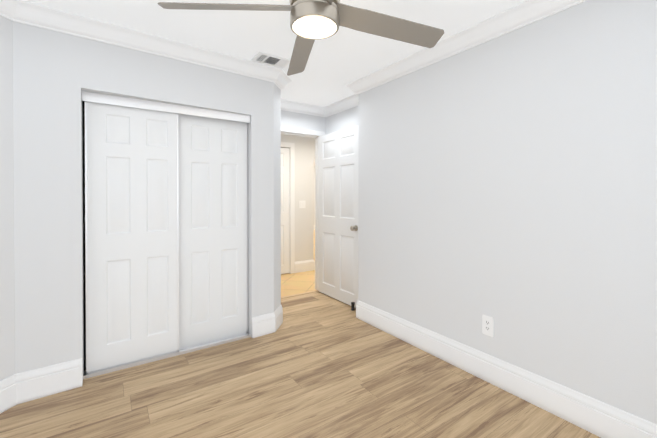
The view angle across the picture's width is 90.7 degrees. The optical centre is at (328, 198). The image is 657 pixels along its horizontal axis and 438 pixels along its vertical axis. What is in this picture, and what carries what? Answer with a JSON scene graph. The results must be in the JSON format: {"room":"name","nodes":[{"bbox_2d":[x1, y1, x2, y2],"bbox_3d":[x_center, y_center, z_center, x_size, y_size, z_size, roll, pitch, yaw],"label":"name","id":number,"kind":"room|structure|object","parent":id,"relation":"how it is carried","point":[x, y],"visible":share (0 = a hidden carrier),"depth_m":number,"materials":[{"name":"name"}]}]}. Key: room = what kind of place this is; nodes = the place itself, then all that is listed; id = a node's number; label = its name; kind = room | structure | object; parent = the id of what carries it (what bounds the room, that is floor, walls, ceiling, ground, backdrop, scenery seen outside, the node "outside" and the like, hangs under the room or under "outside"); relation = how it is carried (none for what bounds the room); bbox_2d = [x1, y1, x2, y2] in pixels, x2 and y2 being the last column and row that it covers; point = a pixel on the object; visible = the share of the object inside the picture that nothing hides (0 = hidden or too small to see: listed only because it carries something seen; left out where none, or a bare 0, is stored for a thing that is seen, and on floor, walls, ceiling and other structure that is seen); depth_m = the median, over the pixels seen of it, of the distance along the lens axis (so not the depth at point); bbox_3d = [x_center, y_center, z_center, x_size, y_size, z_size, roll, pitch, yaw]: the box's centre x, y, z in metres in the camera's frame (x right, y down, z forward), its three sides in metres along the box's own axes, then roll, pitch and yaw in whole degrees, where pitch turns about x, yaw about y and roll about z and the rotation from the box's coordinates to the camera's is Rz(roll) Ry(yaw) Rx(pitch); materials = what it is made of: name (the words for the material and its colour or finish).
{"room":"empty bedroom","nodes":[
{"label":"empty bedroom","id":0,"kind":"room"},
{"bbox_2d":[25,0,525,165],"bbox_3d":[0.395,-1.236,6.323,10.400,0.080,11.200,0,1,-34],"label":"ceiling","id":1,"kind":"structure","parent":0,"point":[340,59],"depth_m":2.23,"materials":[{"name":"white paint"}]},
{"bbox_2d":[251,51,290,68],"bbox_3d":[-0.476,-1.164,2.733,0.300,0.010,0.200,0,1,-34],"label":"ceiling vent","id":2,"kind":"object","parent":1,"relation":"in","point":[270,59],"visible":1,"depth_m":2.72,"materials":[{"name":"white metal"}]},
{"bbox_2d":[158,0,443,75],"bbox_3d":[-0.059,-1.016,1.680,1.139,0.289,1.113,0,1,33],"label":"fan","id":3,"kind":"object","parent":1,"relation":"hanging from","point":[311,21],"visible":1,"depth_m":1.71,"materials":[{"name":"silver metal"}]},
{"bbox_2d":[281,134,314,261],"bbox_3d":[-1.082,0.014,5.018,5.760,2.400,0.120,0,1,-34],"label":"wall","id":4,"kind":"structure","parent":0,"point":[304,191],"depth_m":5.39,"materials":[{"name":"white paint"}]},
{"bbox_2d":[281,148,289,273],"bbox_3d":[-0.909,0.194,5.049,0.694,2.020,0.104,0,1,-34],"label":"hall door","id":5,"kind":"structure","parent":4,"relation":"in","point":[285,210],"depth_m":5.22,"materials":[{"name":"white wood"}]},
{"bbox_2d":[281,142,294,273],"bbox_3d":[-0.945,0.153,5.103,0.860,2.120,0.136,0,1,-34],"label":"door frame","id":6,"kind":"structure","parent":4,"relation":"attached to","point":[291,146],"depth_m":5.26,"materials":[{"name":"white wood"}]},
{"bbox_2d":[299,201,305,207],"bbox_3d":[-0.432,0.091,5.379,0.118,0.125,0.012,0,1,-34],"label":"light switch","id":7,"kind":"object","parent":4,"relation":"attached to","point":[302,204],"visible":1,"depth_m":5.38,"materials":[{"name":"white plastic"}]},
{"bbox_2d":[295,260,314,272],"bbox_3d":[-0.392,1.121,5.411,0.383,0.180,0.018,0,1,-34],"label":"baseboard","id":8,"kind":"structure","parent":4,"relation":"attached to","point":[304,266],"depth_m":5.40,"materials":[{"name":"white"}]},
{"bbox_2d":[281,230,315,296],"bbox_3d":[-0.584,1.220,8.215,9.920,0.060,7.000,0,1,-34],"label":"floor","id":9,"kind":"structure","parent":0,"point":[296,283],"depth_m":4.72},
{"bbox_2d":[281,290,318,298],"bbox_3d":[-0.486,1.218,4.057,0.860,0.007,0.048,0,1,-34],"label":"threshold","id":10,"kind":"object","parent":9,"relation":"on","point":[299,294],"depth_m":4.12,"materials":[{"name":"beige wood"}]},
{"bbox_2d":[0,292,600,437],"bbox_3d":[-0.359,1.270,1.623,3.800,0.060,4.170,0,1,-34],"label":"floor","id":11,"kind":"structure","parent":0,"point":[318,365],"depth_m":2.02,"materials":[{"name":"brown wood"}]},
{"bbox_2d":[351,302,354,310],"bbox_3d":[0.269,1.182,3.575,0.044,0.086,0.044,0,1,-34],"label":"door stop","id":12,"kind":"object","parent":11,"relation":"on","point":[352,306],"visible":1,"depth_m":3.56,"materials":[{"name":"black rubber"}]},
{"bbox_2d":[314,166,314,224],"bbox_3d":[-1.375,-0.036,11.728,7.120,2.400,0.120,0,1,-34],"label":"wall","id":13,"kind":"structure","parent":0,"point":[314,195],"depth_m":12.22,"materials":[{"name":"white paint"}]},
{"bbox_2d":[0,0,656,423],"bbox_3d":[0.564,0.035,2.293,6.090,2.400,4.260,0,1,-34],"label":"wall","id":14,"kind":"structure","parent":0,"point":[508,182],"depth_m":2.04,"materials":[{"name":"white paint"}]},
{"bbox_2d":[83,101,85,369],"bbox_3d":[-1.242,0.247,2.632,1.193,1.939,0.005,0,1,-34],"label":"trim","id":15,"kind":"structure","parent":14,"relation":"attached to","point":[84,235],"depth_m":2.30,"materials":[{"name":"black"}]},
{"bbox_2d":[85,101,178,374],"bbox_3d":[-1.444,0.262,2.421,0.593,1.919,0.036,0,1,-34],"label":"closet door","id":16,"kind":"structure","parent":14,"relation":"in","point":[132,230],"depth_m":2.40,"materials":[{"name":"white wood"}]},
{"bbox_2d":[82,91,250,378],"bbox_3d":[-1.216,0.247,2.593,1.193,1.970,0.109,0,1,-34],"label":"trim","id":17,"kind":"structure","parent":14,"relation":"attached to","point":[132,102],"depth_m":2.50,"materials":[{"name":"white wood"}]},
{"bbox_2d":[178,114,247,349],"bbox_3d":[-0.991,0.260,2.774,0.606,1.919,0.036,0,1,-34],"label":"closet door","id":18,"kind":"structure","parent":14,"relation":"in","point":[213,221],"depth_m":2.76,"materials":[{"name":"white wood"}]},
{"bbox_2d":[0,0,586,116],"bbox_3d":[-0.384,-1.111,1.642,3.560,0.098,4.020,0,1,-34],"label":"crown molding","id":19,"kind":"structure","parent":14,"relation":"attached to","point":[520,15],"depth_m":2.31,"materials":[{"name":"white wood"}]},
{"bbox_2d":[281,126,324,289],"bbox_3d":[-0.501,0.169,4.072,0.990,2.105,0.152,0,1,-34],"label":"door frame","id":20,"kind":"structure","parent":14,"relation":"attached to","point":[300,132],"depth_m":4.29,"materials":[{"name":"white wood"}]},
{"bbox_2d":[0,300,656,437],"bbox_3d":[-0.384,1.149,1.659,3.560,0.180,4.020,0,1,-34],"label":"baseboard","id":21,"kind":"structure","parent":14,"relation":"attached to","point":[591,415],"depth_m":2.03,"materials":[{"name":"white wood"}]},
{"bbox_2d":[318,125,358,307],"bbox_3d":[0.119,0.201,3.897,0.174,2.020,0.855,0,1,-34],"label":"entry door","id":22,"kind":"structure","parent":14,"relation":"in","point":[337,215],"depth_m":3.86,"materials":[{"name":"white wood"}]},
{"bbox_2d":[482,314,493,336],"bbox_3d":[1.080,0.859,2.199,0.008,0.132,0.080,0,1,-34],"label":"electrical outlet","id":23,"kind":"object","parent":14,"relation":"attached to","point":[488,325],"visible":1,"depth_m":2.19,"materials":[{"name":"white plastic"}]}
]}

